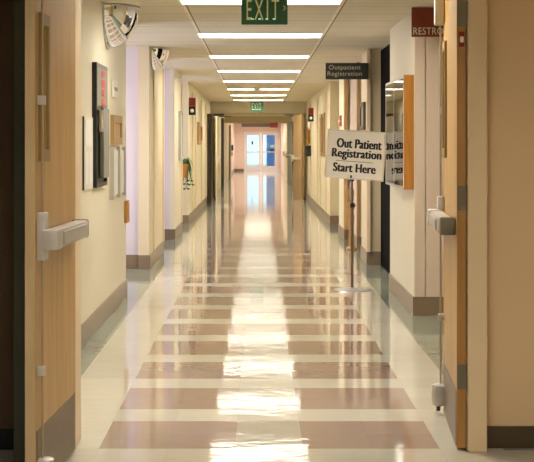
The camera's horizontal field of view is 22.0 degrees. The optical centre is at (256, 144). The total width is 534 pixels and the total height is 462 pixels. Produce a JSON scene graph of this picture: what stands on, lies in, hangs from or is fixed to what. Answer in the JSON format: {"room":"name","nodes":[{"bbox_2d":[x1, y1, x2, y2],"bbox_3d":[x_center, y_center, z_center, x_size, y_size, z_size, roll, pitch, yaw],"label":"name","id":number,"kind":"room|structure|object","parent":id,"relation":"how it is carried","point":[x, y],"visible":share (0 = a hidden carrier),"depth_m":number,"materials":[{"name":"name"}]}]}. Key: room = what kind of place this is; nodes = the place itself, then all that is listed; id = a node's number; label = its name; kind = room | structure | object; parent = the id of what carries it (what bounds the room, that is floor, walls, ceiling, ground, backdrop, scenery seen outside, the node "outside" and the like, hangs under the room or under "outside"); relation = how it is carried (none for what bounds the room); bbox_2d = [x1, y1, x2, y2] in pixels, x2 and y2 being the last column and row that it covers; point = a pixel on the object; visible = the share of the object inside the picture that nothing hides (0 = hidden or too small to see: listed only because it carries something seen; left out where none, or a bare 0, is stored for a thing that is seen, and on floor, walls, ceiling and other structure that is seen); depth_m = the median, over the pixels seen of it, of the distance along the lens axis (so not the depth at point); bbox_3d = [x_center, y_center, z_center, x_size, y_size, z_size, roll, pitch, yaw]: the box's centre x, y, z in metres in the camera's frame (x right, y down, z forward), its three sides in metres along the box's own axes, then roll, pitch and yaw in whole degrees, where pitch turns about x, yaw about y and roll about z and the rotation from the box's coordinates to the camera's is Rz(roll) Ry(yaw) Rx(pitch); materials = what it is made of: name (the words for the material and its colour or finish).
{"room":"hospital interior","nodes":[
{"label":"hospital interior","id":0,"kind":"room"},
{"bbox_2d":[0,0,13,427],"bbox_3d":[-1.250,0.140,6.180,0.700,2.440,0.120,0,0,0],"label":"wall","id":1,"kind":"structure","parent":0,"point":[6,6],"depth_m":6.12,"materials":[{"name":"brown paint"}]},
{"bbox_2d":[0,428,13,449],"bbox_3d":[-1.244,1.312,6.180,0.712,0.095,0.144,0,0,0],"label":"baseboard","id":2,"kind":"structure","parent":1,"relation":"attached to","point":[6,434],"depth_m":6.11,"materials":[{"name":"black plastic"}]},
{"bbox_2d":[14,0,24,461],"bbox_3d":[-0.998,0.140,5.955,0.065,2.440,0.310,0,0,0],"label":"trim","id":3,"kind":"structure","parent":1,"relation":"attached to","point":[19,5],"depth_m":5.80,"materials":[{"name":"green metal"}]},
{"bbox_2d":[81,0,125,323],"bbox_3d":[-2.140,0.140,9.305,1.920,2.440,6.090,0,0,0],"label":"wall","id":4,"kind":"structure","parent":0,"point":[103,252],"depth_m":10.27,"materials":[{"name":"beige paint"}]},
{"bbox_2d":[83,116,92,189],"bbox_3d":[-1.172,0.060,9.512,0.014,0.500,0.496,0,0,0],"label":"notice board","id":5,"kind":"object","parent":4,"relation":"attached to","point":[87,121],"visible":1,"depth_m":9.45,"materials":[{"name":"white paper"}]},
{"bbox_2d":[92,62,108,187],"bbox_3d":[-1.145,-0.140,10.150,0.069,0.900,0.700,0,0,0],"label":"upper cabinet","id":6,"kind":"object","parent":4,"relation":"attached to","point":[100,113],"visible":1,"depth_m":10.04,"materials":[{"name":"black plastic"}]},
{"bbox_2d":[81,279,126,348],"bbox_3d":[-2.134,1.285,9.305,1.932,0.150,6.114,0,0,0],"label":"baseboard","id":7,"kind":"structure","parent":4,"relation":"attached to","point":[100,315],"depth_m":10.36,"materials":[{"name":"plastic"}]},
{"bbox_2d":[112,79,117,97],"bbox_3d":[-1.168,-0.458,11.270,0.020,0.145,0.340,0,0,0],"label":"sign plate","id":8,"kind":"object","parent":4,"relation":"attached to","point":[114,82],"visible":1,"depth_m":11.22,"materials":[{"name":"white plastic"}]},
{"bbox_2d":[110,115,121,144],"bbox_3d":[-1.165,-0.120,11.370,0.029,0.240,0.700,0,0,0],"label":"framed board","id":9,"kind":"object","parent":4,"relation":"attached to","point":[115,120],"visible":1,"depth_m":11.22,"materials":[{"name":"brown wood"}]},
{"bbox_2d":[109,147,125,199],"bbox_3d":[-1.159,0.230,11.435,0.039,0.420,1.030,0,0,0],"label":"rack","id":10,"kind":"object","parent":4,"relation":"attached to","point":[117,155],"visible":1,"depth_m":11.34,"materials":[{"name":"beige paint"}]},
{"bbox_2d":[124,200,128,222],"bbox_3d":[-1.165,0.600,12.273,0.029,0.200,0.185,0,0,0],"label":"bumper cover","id":11,"kind":"object","parent":4,"relation":"attached to","point":[126,202],"visible":1,"depth_m":12.18,"materials":[{"name":"orange wood"}]},
{"bbox_2d":[126,46,137,254],"bbox_3d":[-2.200,0.140,16.130,1.800,2.440,2.140,0,0,0],"label":"wall","id":12,"kind":"structure","parent":0,"point":[131,51],"depth_m":15.06,"materials":[{"name":"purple paint"}]},
{"bbox_2d":[138,46,162,254],"bbox_3d":[-1.240,0.140,16.110,0.120,2.440,2.220,0,0,0],"label":"wall","id":13,"kind":"structure","parent":0,"point":[145,73],"depth_m":15.00,"materials":[{"name":"beige paint"}]},
{"bbox_2d":[126,241,163,268],"bbox_3d":[-2.134,1.285,16.110,1.932,0.150,2.244,0,0,0],"label":"baseboard","id":14,"kind":"structure","parent":13,"relation":"attached to","point":[144,261],"depth_m":15.05,"materials":[{"name":"plastic"}]},
{"bbox_2d":[153,70,154,250],"bbox_3d":[-1.180,0.135,15.595,0.040,2.150,0.090,0,0,0],"label":"trim","id":15,"kind":"structure","parent":13,"relation":"attached to","point":[154,70],"depth_m":15.55,"materials":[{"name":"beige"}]},
{"bbox_2d":[162,69,163,240],"bbox_3d":[-1.180,0.135,17.145,0.040,2.150,0.090,0,0,0],"label":"trim","id":16,"kind":"structure","parent":13,"relation":"attached to","point":[162,69],"depth_m":17.10,"materials":[{"name":"beige paint"}]},
{"bbox_2d":[164,69,168,228],"bbox_3d":[-2.175,0.140,20.460,1.850,2.440,1.680,0,0,0],"label":"wall","id":17,"kind":"structure","parent":0,"point":[166,71],"depth_m":19.62,"materials":[{"name":"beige paint"}]},
{"bbox_2d":[164,229,168,239],"bbox_3d":[-2.169,1.285,20.460,1.862,0.150,1.704,0,0,0],"label":"baseboard","id":18,"kind":"structure","parent":17,"relation":"attached to","point":[166,231],"depth_m":19.61,"materials":[{"name":"plastic"}]},
{"bbox_2d":[169,69,180,228],"bbox_3d":[-1.215,0.140,20.490,0.070,2.440,1.820,0,0,0],"label":"wall","id":19,"kind":"structure","parent":0,"point":[174,76],"depth_m":19.61,"materials":[{"name":"beige paint"}]},
{"bbox_2d":[169,222,181,239],"bbox_3d":[-1.209,1.285,20.490,0.082,0.150,1.844,0,0,0],"label":"baseboard","id":20,"kind":"structure","parent":19,"relation":"attached to","point":[173,233],"depth_m":19.65,"materials":[{"name":"plastic"}]},
{"bbox_2d":[178,111,182,160],"bbox_3d":[-1.159,-0.130,20.875,0.039,0.740,0.650,0,0,0],"label":"picture frame","id":21,"kind":"object","parent":19,"relation":"attached to","point":[180,113],"visible":1,"depth_m":20.55,"materials":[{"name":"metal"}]},
{"bbox_2d":[181,84,182,221],"bbox_3d":[-1.180,0.135,21.365,0.040,2.150,0.090,0,0,0],"label":"trim","id":22,"kind":"structure","parent":19,"relation":"attached to","point":[181,84],"depth_m":21.35,"materials":[{"name":"beige paint"}]},
{"bbox_2d":[181,81,233,214],"bbox_3d":[-2.130,0.140,46.750,1.940,2.440,46.500,0,0,0],"label":"wall","id":23,"kind":"structure","parent":0,"point":[188,89],"depth_m":27.19,"materials":[{"name":"yellow paint"}]},
{"bbox_2d":[183,158,193,189],"bbox_3d":[-1.240,0.499,23.388,0.380,0.542,0.217,0,0,0],"label":"plant","id":24,"kind":"object","parent":23,"relation":"attached to","point":[186,164],"visible":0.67,"depth_m":23.32,"materials":[{"name":"green plant"}]},
{"bbox_2d":[189,98,195,114],"bbox_3d":[-1.120,-0.658,23.690,0.120,0.300,0.120,0,0,0],"label":"fire alarm","id":25,"kind":"object","parent":23,"relation":"attached to","point":[192,101],"visible":1,"depth_m":23.65,"materials":[{"name":"red plastic"}]},
{"bbox_2d":[192,93,192,210],"bbox_3d":[-1.180,0.135,24.945,0.040,2.150,0.090,0,0,0],"label":"trim","id":26,"kind":"structure","parent":23,"relation":"attached to","point":[192,93],"depth_m":24.90,"materials":[{"name":"beige wood"}]},
{"bbox_2d":[182,196,206,223],"bbox_3d":[-2.134,1.285,29.150,1.932,0.150,11.324,0,0,0],"label":"baseboard","id":27,"kind":"structure","parent":23,"relation":"attached to","point":[187,219],"depth_m":25.62,"materials":[{"name":"plastic"}]},
{"bbox_2d":[195,95,195,207],"bbox_3d":[-1.180,0.135,26.245,0.040,2.150,0.090,0,0,0],"label":"trim","id":28,"kind":"structure","parent":23,"relation":"attached to","point":[195,95],"depth_m":26.20,"materials":[{"name":"beige wood"}]},
{"bbox_2d":[197,122,201,144],"bbox_3d":[-1.155,-0.220,27.650,0.049,0.440,1.500,0,0,0],"label":"picture frame","id":29,"kind":"object","parent":23,"relation":"attached to","point":[199,125],"visible":1,"depth_m":26.94,"materials":[{"name":"brown wood"}]},
{"bbox_2d":[201,100,201,201],"bbox_3d":[-1.180,0.135,29.045,0.040,2.150,0.090,0,0,0],"label":"trim","id":30,"kind":"structure","parent":23,"relation":"attached to","point":[201,100],"depth_m":29.00,"materials":[{"name":"beige wood"}]},
{"bbox_2d":[205,103,205,197],"bbox_3d":[-1.180,0.135,31.045,0.040,2.150,0.090,0,0,0],"label":"trim","id":31,"kind":"structure","parent":23,"relation":"attached to","point":[205,103],"depth_m":31.00,"materials":[{"name":"beige wood"}]},
{"bbox_2d":[213,116,219,198],"bbox_3d":[-1.013,0.325,34.304,0.120,2.050,0.906,0,0,-6],"label":"door","id":32,"kind":"structure","parent":23,"relation":"in","point":[216,158],"depth_m":33.92,"materials":[{"name":"beige paint"}]},
{"bbox_2d":[228,125,232,180],"bbox_3d":[-0.983,0.305,51.553,0.120,2.090,0.904,0,0,-5],"label":"door","id":33,"kind":"structure","parent":23,"relation":"in","point":[230,153],"depth_m":51.43,"materials":[{"name":"beige paint"}]},
{"bbox_2d":[234,123,280,170],"bbox_3d":[0.050,0.140,70.100,2.700,2.440,0.200,0,0,0],"label":"wall","id":34,"kind":"structure","parent":0,"point":[239,131],"depth_m":70.00,"materials":[{"name":"pink paint"}]},
{"bbox_2d":[245,133,260,170],"bbox_3d":[-0.203,0.379,70.000,0.805,1.957,0.140,0,0,0],"label":"door","id":35,"kind":"structure","parent":34,"relation":"in","point":[247,168],"depth_m":70.02,"materials":[{"name":"white wood"}]},
{"bbox_2d":[244,132,277,170],"bbox_3d":[0.205,0.350,70.050,1.730,2.020,0.200,0,0,0],"label":"trim","id":36,"kind":"structure","parent":34,"relation":"attached to","point":[244,132],"depth_m":69.95,"materials":[{"name":"wood"}]},
{"bbox_2d":[261,133,276,170],"bbox_3d":[0.613,0.379,70.000,0.805,1.957,0.140,0,0,0],"label":"door","id":37,"kind":"structure","parent":34,"relation":"in","point":[263,168],"depth_m":70.02,"materials":[{"name":"white wood"}]},
{"bbox_2d":[276,139,279,149],"bbox_3d":[1.070,0.000,69.991,0.180,0.520,0.014,0,0,0],"label":"notice","id":38,"kind":"object","parent":34,"relation":"attached to","point":[276,139],"visible":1,"depth_m":69.98,"materials":[{"name":"white paper"}]},
{"bbox_2d":[210,102,305,113],"bbox_3d":[0.025,-0.925,34.850,2.650,0.310,0.200,0,0,0],"label":"wall","id":39,"kind":"structure","parent":0,"point":[215,107],"depth_m":34.75,"materials":[{"name":"yellow paint"}]},
{"bbox_2d":[213,114,230,116],"bbox_3d":[-0.876,-0.739,34.649,0.448,0.082,0.132,0,0,0],"label":"door closer","id":40,"kind":"structure","parent":39,"relation":"in","point":[219,115],"depth_m":34.65,"materials":[{"name":"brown metal"}]},
{"bbox_2d":[211,114,305,197],"bbox_3d":[0.035,0.290,34.850,2.430,2.140,0.260,0,0,0],"label":"trim","id":41,"kind":"structure","parent":39,"relation":"attached to","point":[304,115],"depth_m":34.72,"materials":[{"name":"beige paint"}]},
{"bbox_2d":[225,116,291,122],"bbox_3d":[0.035,-0.925,49.100,2.430,0.310,0.200,0,0,0],"label":"beam","id":42,"kind":"structure","parent":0,"point":[233,119],"depth_m":49.00,"materials":[{"name":"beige paint"}]},
{"bbox_2d":[242,123,277,127],"bbox_3d":[0.095,-0.689,48.954,1.290,0.167,0.172,0,0,0],"label":"hanging sign","id":43,"kind":"object","parent":42,"relation":"hanging from","point":[271,125],"visible":1,"depth_m":48.87,"materials":[{"name":"red ceramic"}]},
{"bbox_2d":[0,171,533,461],"bbox_3d":[-0.150,1.410,34.100,6.300,0.100,72.200,0,0,0],"label":"floor","id":44,"kind":"structure","parent":0,"point":[238,343],"depth_m":8.80,"materials":[{"name":"tile"}]},
{"bbox_2d":[207,114,210,202],"bbox_3d":[-1.117,0.320,32.060,0.095,2.080,0.120,0,0,0],"label":"post","id":45,"kind":"object","parent":44,"relation":"on","point":[208,115],"visible":1,"depth_m":32.00,"materials":[{"name":"paint"}]},
{"bbox_2d":[221,118,223,186],"bbox_3d":[-1.105,0.260,43.960,0.090,2.200,0.120,0,0,0],"label":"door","id":46,"kind":"structure","parent":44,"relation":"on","point":[222,119],"depth_m":43.90,"materials":[{"name":"paint"}]},
{"bbox_2d":[282,125,286,180],"bbox_3d":[1.073,0.305,51.445,0.120,2.090,0.908,0,0,-8],"label":"door","id":47,"kind":"structure","parent":44,"relation":"on","point":[285,126],"depth_m":51.56,"materials":[{"name":"beige paint"}]},
{"bbox_2d":[285,122,292,185],"bbox_3d":[1.053,0.305,44.644,0.120,2.090,0.911,0,0,-9],"label":"door","id":48,"kind":"structure","parent":44,"relation":"on","point":[289,152],"depth_m":44.70,"materials":[{"name":"brown wood"}]},
{"bbox_2d":[346,188,356,249],"bbox_3d":[1.222,0.960,17.750,0.140,0.800,0.140,0,0,0],"label":"wooden stand","id":49,"kind":"object","parent":44,"relation":"on","point":[348,206],"visible":0.68,"depth_m":17.73,"materials":[{"name":"orange wood"}]},
{"bbox_2d":[349,188,353,201],"bbox_3d":[1.222,0.655,17.750,0.068,0.190,0.068,0,0,0],"label":"stand pole","id":50,"kind":"object","parent":49,"relation":"on","point":[350,188],"depth_m":17.73,"materials":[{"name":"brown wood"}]},
{"bbox_2d":[324,129,384,291],"bbox_3d":[0.916,0.605,12.768,0.350,1.510,0.499,0,0,-42],"label":"sign stand","id":51,"kind":"object","parent":44,"relation":"on","point":[353,155],"visible":1,"depth_m":12.77,"materials":[{"name":"metal"}]},
{"bbox_2d":[100,0,433,101],"bbox_3d":[-0.150,-1.160,34.100,6.300,0.160,72.200,0,0,0],"label":"ceiling","id":52,"kind":"structure","parent":0,"point":[350,28],"depth_m":14.52,"materials":[{"name":"paint"}]},
{"bbox_2d":[102,3,140,49],"bbox_3d":[-1.050,-0.913,10.780,0.267,0.335,0.668,0,0,0],"label":"convex mirror","id":53,"kind":"object","parent":52,"relation":"attached to","point":[120,21],"visible":1,"depth_m":10.56,"materials":[{"name":"plastic"}]},
{"bbox_2d":[151,47,169,70],"bbox_3d":[-1.081,-0.954,15.450,0.203,0.255,0.508,0,0,0],"label":"convex mirror","id":54,"kind":"object","parent":52,"relation":"attached to","point":[159,55],"visible":1,"depth_m":15.28,"materials":[{"name":"plastic"}]},
{"bbox_2d":[250,101,263,110],"bbox_3d":[0.000,-0.950,33.998,0.330,0.260,0.064,0,0,0],"label":"exit sign","id":55,"kind":"object","parent":52,"relation":"hanging from","point":[254,106],"visible":0.91,"depth_m":33.97,"materials":[{"name":"green plastic"}]},
{"bbox_2d":[222,81,294,81],"bbox_3d":[0.030,-1.139,23.430,1.242,0.131,0.522,0,0,0],"label":"ceiling light","id":56,"kind":"object","parent":52,"relation":"attached to","point":[222,81],"visible":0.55,"depth_m":23.67,"materials":[{"name":"white plastic"}]},
{"bbox_2d":[227,89,289,89],"bbox_3d":[0.030,-1.139,26.720,1.242,0.131,0.522,0,0,0],"label":"ceiling light","id":57,"kind":"object","parent":52,"relation":"attached to","point":[227,89],"visible":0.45,"depth_m":26.96,"materials":[{"name":"white plastic"}]},
{"bbox_2d":[230,95,286,95],"bbox_3d":[0.030,-1.139,30.010,1.242,0.131,0.522,0,0,0],"label":"ceiling light","id":58,"kind":"object","parent":52,"relation":"attached to","point":[230,95],"visible":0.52,"depth_m":30.25,"materials":[{"name":"white plastic"}]},
{"bbox_2d":[233,100,283,100],"bbox_3d":[0.030,-1.139,33.300,1.242,0.131,0.522,0,0,0],"label":"ceiling light","id":59,"kind":"object","parent":52,"relation":"attached to","point":[233,100],"visible":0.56,"depth_m":33.54,"materials":[{"name":"white plastic"}]},
{"bbox_2d":[216,70,301,71],"bbox_3d":[0.030,-1.139,20.140,1.242,0.131,0.522,0,0,0],"label":"ceiling light","id":60,"kind":"object","parent":52,"relation":"attached to","point":[216,70],"visible":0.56,"depth_m":19.90,"materials":[{"name":"white plastic"}]},
{"bbox_2d":[208,55,310,57],"bbox_3d":[0.030,-1.139,16.850,1.242,0.131,0.522,0,0,0],"label":"ceiling light","id":61,"kind":"object","parent":52,"relation":"attached to","point":[210,56],"visible":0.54,"depth_m":17.09,"materials":[{"name":"white plastic"}]},
{"bbox_2d":[196,33,323,37],"bbox_3d":[0.030,-1.139,13.560,1.242,0.131,0.522,0,0,0],"label":"ceiling light","id":62,"kind":"object","parent":52,"relation":"attached to","point":[200,35],"visible":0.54,"depth_m":13.80,"materials":[{"name":"white plastic"}]},
{"bbox_2d":[178,0,343,4],"bbox_3d":[0.030,-1.139,10.270,1.242,0.131,0.522,0,0,0],"label":"ceiling light","id":63,"kind":"object","parent":52,"relation":"attached to","point":[181,2],"visible":0.88,"depth_m":10.51,"materials":[{"name":"plastic"}]},
{"bbox_2d":[241,0,287,24],"bbox_3d":[0.052,-0.955,9.498,0.320,0.250,0.064,0,0,0],"label":"exit sign","id":64,"kind":"object","parent":52,"relation":"hanging from","point":[253,12],"visible":1,"depth_m":9.47,"materials":[{"name":"green plastic"}]},
{"bbox_2d":[411,7,443,36],"bbox_3d":[1.443,-0.962,10.759,0.460,0.234,0.026,0,0,0],"label":"restroom sign","id":65,"kind":"object","parent":52,"relation":"hanging from","point":[422,18],"visible":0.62,"depth_m":10.75,"materials":[{"name":"plastic"}]},
{"bbox_2d":[281,123,286,173],"bbox_3d":[1.290,0.140,64.000,0.120,2.440,12.000,0,0,0],"label":"wall","id":66,"kind":"structure","parent":0,"point":[282,124],"depth_m":66.13,"materials":[{"name":"beige paint"}]},
{"bbox_2d":[306,81,338,215],"bbox_3d":[1.925,0.140,29.050,1.350,2.440,11.500,0,0,0],"label":"wall","id":67,"kind":"structure","parent":0,"point":[335,84],"depth_m":26.16,"materials":[{"name":"yellow paint"}]},
{"bbox_2d":[291,114,302,199],"bbox_3d":[0.983,0.305,33.977,0.120,2.090,0.888,0,0,-12],"label":"door","id":68,"kind":"structure","parent":67,"relation":"in","point":[297,157],"depth_m":33.85,"materials":[{"name":"brown wood"}]},
{"bbox_2d":[305,145,310,155],"bbox_3d":[1.183,0.145,31.686,0.132,0.250,0.127,0,0,0],"label":"wall phone","id":69,"kind":"object","parent":67,"relation":"attached to","point":[308,147],"visible":1,"depth_m":31.65,"materials":[{"name":"black plastic"}]},
{"bbox_2d":[306,128,309,144],"bbox_3d":[1.200,-0.200,32.200,0.100,0.420,0.100,0,0,0],"label":"brass ornament","id":70,"kind":"object","parent":67,"relation":"attached to","point":[308,130],"visible":0.92,"depth_m":32.17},
{"bbox_2d":[310,104,310,196],"bbox_3d":[1.250,0.135,31.845,0.040,2.150,0.090,0,0,0],"label":"trim","id":71,"kind":"structure","parent":67,"relation":"attached to","point":[310,104],"depth_m":31.80,"materials":[{"name":"beige paint"}]},
{"bbox_2d":[308,108,313,121],"bbox_3d":[1.190,-0.658,30.290,0.120,0.300,0.120,0,0,0],"label":"fire alarm","id":72,"kind":"object","parent":67,"relation":"attached to","point":[310,110],"visible":1,"depth_m":30.25,"materials":[{"name":"red plastic"}]},
{"bbox_2d":[317,99,317,202],"bbox_3d":[1.250,0.135,28.245,0.040,2.150,0.090,0,0,0],"label":"trim","id":73,"kind":"structure","parent":67,"relation":"attached to","point":[317,99],"depth_m":28.20,"materials":[{"name":"beige paint"}]},
{"bbox_2d":[319,97,320,205],"bbox_3d":[1.250,0.135,26.945,0.040,2.150,0.090,0,0,0],"label":"trim","id":74,"kind":"structure","parent":67,"relation":"attached to","point":[319,97],"depth_m":26.98,"materials":[{"name":"beige paint"}]},
{"bbox_2d":[320,114,321,155],"bbox_3d":[1.234,-0.180,26.425,0.029,0.800,0.650,0,0,0],"label":"picture frame","id":75,"kind":"object","parent":67,"relation":"attached to","point":[320,114],"visible":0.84,"depth_m":26.22,"materials":[{"name":"brown wood"}]},
{"bbox_2d":[306,192,338,224],"bbox_3d":[1.919,1.285,29.050,1.362,0.150,11.524,0,0,0],"label":"baseboard","id":76,"kind":"structure","parent":67,"relation":"attached to","point":[332,220],"depth_m":25.53,"materials":[{"name":"plastic"}]},
{"bbox_2d":[322,113,324,156],"bbox_3d":[1.234,-0.180,25.300,0.029,0.800,0.800,0,0,0],"label":"picture frame","id":77,"kind":"object","parent":67,"relation":"attached to","point":[323,114],"visible":0.79,"depth_m":25.46,"materials":[{"name":"brown wood"}]},
{"bbox_2d":[325,92,326,211],"bbox_3d":[1.250,0.135,24.645,0.040,2.150,0.090,0,0,0],"label":"trim","id":78,"kind":"structure","parent":67,"relation":"attached to","point":[325,92],"depth_m":24.62,"materials":[{"name":"beige paint"}]},
{"bbox_2d":[330,81,331,215],"bbox_3d":[1.252,0.065,23.310,0.035,2.290,0.100,0,0,0],"label":"trim","id":79,"kind":"structure","parent":67,"relation":"attached to","point":[330,81],"depth_m":23.26,"materials":[{"name":"beige paint"}]},
{"bbox_2d":[339,79,349,229],"bbox_3d":[1.925,0.140,20.200,1.350,2.440,1.400,0,0,0],"label":"wall","id":80,"kind":"structure","parent":0,"point":[341,81],"depth_m":20.05,"materials":[{"name":"yellow paint"}]},
{"bbox_2d":[338,115,341,125],"bbox_3d":[1.230,-0.350,20.350,0.039,0.160,0.300,0,0,0],"label":"fire alarm","id":81,"kind":"object","parent":80,"relation":"attached to","point":[340,116],"visible":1,"depth_m":20.20,"materials":[{"name":"red plastic"}]},
{"bbox_2d":[344,79,347,229],"bbox_3d":[1.262,0.065,19.490,0.055,2.290,0.100,0,0,0],"label":"trim","id":82,"kind":"structure","parent":80,"relation":"attached to","point":[345,80],"depth_m":19.44,"materials":[{"name":"beige"}]},
{"bbox_2d":[338,224,360,247],"bbox_3d":[1.919,1.285,19.450,1.362,0.150,2.924,0,0,0],"label":"baseboard","id":83,"kind":"structure","parent":80,"relation":"attached to","point":[344,234],"depth_m":19.49,"materials":[{"name":"plastic"}]},
{"bbox_2d":[350,62,360,236],"bbox_3d":[1.960,0.140,18.750,1.280,2.440,1.500,0,0,0],"label":"wall","id":84,"kind":"structure","parent":0,"point":[352,81],"depth_m":18.56,"materials":[{"name":"beige paint"}]},
{"bbox_2d":[356,62,359,236],"bbox_3d":[1.327,0.065,18.010,0.035,2.290,0.100,0,0,0],"label":"trim","id":85,"kind":"structure","parent":84,"relation":"attached to","point":[357,80],"depth_m":17.96,"materials":[{"name":"brown wood"}]},
{"bbox_2d":[361,49,381,251],"bbox_3d":[1.925,0.140,15.950,1.350,2.440,0.900,0,0,0],"label":"wall","id":86,"kind":"structure","parent":0,"point":[375,53],"depth_m":15.50,"materials":[{"name":"beige paint"}]},
{"bbox_2d":[326,63,367,79],"bbox_3d":[1.010,-0.823,15.405,0.480,0.184,0.070,0,0,0],"label":"direction sign","id":87,"kind":"object","parent":86,"relation":"attached to","point":[333,70],"visible":1,"depth_m":15.38,"materials":[{"name":"black plastic"}]},
{"bbox_2d":[360,102,365,129],"bbox_3d":[1.234,-0.330,16.025,0.029,0.320,0.550,0,0,0],"label":"picture frame","id":88,"kind":"object","parent":86,"relation":"attached to","point":[363,104],"visible":1,"depth_m":15.75,"materials":[{"name":"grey metal"}]},
{"bbox_2d":[366,49,370,251],"bbox_3d":[1.258,0.065,15.490,0.045,2.290,0.100,0,0,0],"label":"trim","id":89,"kind":"structure","parent":86,"relation":"attached to","point":[368,51],"depth_m":15.44,"materials":[{"name":"beige paint"}]},
{"bbox_2d":[360,246,380,264],"bbox_3d":[1.919,1.285,15.950,1.362,0.150,0.924,0,0,0],"label":"baseboard","id":90,"kind":"structure","parent":86,"relation":"attached to","point":[370,258],"depth_m":15.49,"materials":[{"name":"plastic"}]},
{"bbox_2d":[390,12,425,296],"bbox_3d":[1.925,0.140,11.890,1.350,2.440,1.980,0,0,0],"label":"wall","id":91,"kind":"structure","parent":0,"point":[402,45],"depth_m":11.62,"materials":[{"name":"beige paint"}]},
{"bbox_2d":[384,75,413,189],"bbox_3d":[1.202,-0.098,11.715,0.093,0.915,1.630,0,0,0],"label":"display case","id":92,"kind":"object","parent":91,"relation":"attached to","point":[399,92],"visible":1,"depth_m":11.15,"materials":[{"name":"orange wood"}]},
{"bbox_2d":[389,273,443,315],"bbox_3d":[1.919,1.285,11.890,1.362,0.150,2.004,0,0,0],"label":"baseboard","id":93,"kind":"structure","parent":91,"relation":"attached to","point":[417,306],"depth_m":10.89,"materials":[{"name":"plastic"}]},
{"bbox_2d":[415,37,443,296],"bbox_3d":[1.777,0.065,10.893,1.046,2.290,0.015,0,0,0],"label":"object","id":94,"kind":"structure","parent":91,"relation":"attached to","point":[432,43],"depth_m":10.88,"materials":[{"name":"beige paint"}]},
{"bbox_2d":[487,0,533,425],"bbox_3d":[1.700,0.140,6.225,1.400,2.440,0.150,0,0,0],"label":"wall","id":95,"kind":"structure","parent":0,"point":[510,23],"depth_m":6.15,"materials":[{"name":"beige paint"}]},
{"bbox_2d":[487,426,533,447],"bbox_3d":[1.694,1.311,6.225,1.412,0.098,0.174,0,0,0],"label":"baseboard","id":96,"kind":"structure","parent":95,"relation":"attached to","point":[497,436],"depth_m":6.14,"materials":[{"name":"plastic"}]},
{"bbox_3d":[2.010,0.140,14.190,1.180,2.440,2.620,0,0,0],"label":"wall","id":97,"kind":"structure","parent":0,"visible":0},
{"bbox_2d":[381,44,389,272],"bbox_3d":[1.380,0.150,14.480,0.100,2.420,1.960,0,0,0],"label":"door","id":98,"kind":"structure","parent":97,"relation":"in","point":[385,52],"depth_m":15.00,"materials":[{"name":"paint"}]},
{"label":"outside","id":99,"kind":"structure","parent":0,"visible":0},
{"bbox_2d":[247,164,265,165],"bbox_3d":[0.000,1.430,82.600,16.000,0.100,24.800,0,0,0],"label":"floor","id":100,"kind":"structure","parent":99,"point":[247,164],"depth_m":92.36,"materials":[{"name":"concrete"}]},
{"bbox_2d":[266,135,274,165],"bbox_3d":[0.975,0.355,72.248,0.950,2.050,0.124,0,0,0],"label":"window","id":101,"kind":"structure","parent":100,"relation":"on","point":[270,139],"depth_m":72.20,"materials":[{"name":"glass"}]},
{"bbox_3d":[0.065,-0.960,6.190,1.930,0.240,0.140,0,0,0],"label":"wall","id":102,"kind":"structure","parent":0,"visible":0},
{"bbox_2d":[25,0,88,461],"bbox_3d":[-0.813,0.295,5.660,0.145,2.110,0.877,0,0,3],"label":"door","id":103,"kind":"structure","parent":102,"relation":"in","point":[52,230],"depth_m":5.44,"materials":[{"name":"brown wood"}]},
{"bbox_2d":[75,0,486,451],"bbox_3d":[0.059,0.250,6.195,1.918,2.220,0.270,0,0,0],"label":"trim","id":104,"kind":"structure","parent":102,"relation":"attached to","point":[476,28],"depth_m":6.06,"materials":[{"name":"beige paint"}]},
{"bbox_2d":[427,0,466,447],"bbox_3d":[0.905,0.295,6.524,0.145,2.110,0.877,0,0,4],"label":"door","id":105,"kind":"structure","parent":102,"relation":"in","point":[449,218],"depth_m":6.29,"materials":[{"name":"wood"}]},
{"bbox_2d":[459,32,464,46],"bbox_3d":[0.910,-0.468,6.092,0.024,0.068,0.004,0,0,0],"label":"label","id":106,"kind":"object","parent":105,"relation":"attached to","point":[461,34],"visible":1,"depth_m":6.09,"materials":[{"name":"red ceramic"}]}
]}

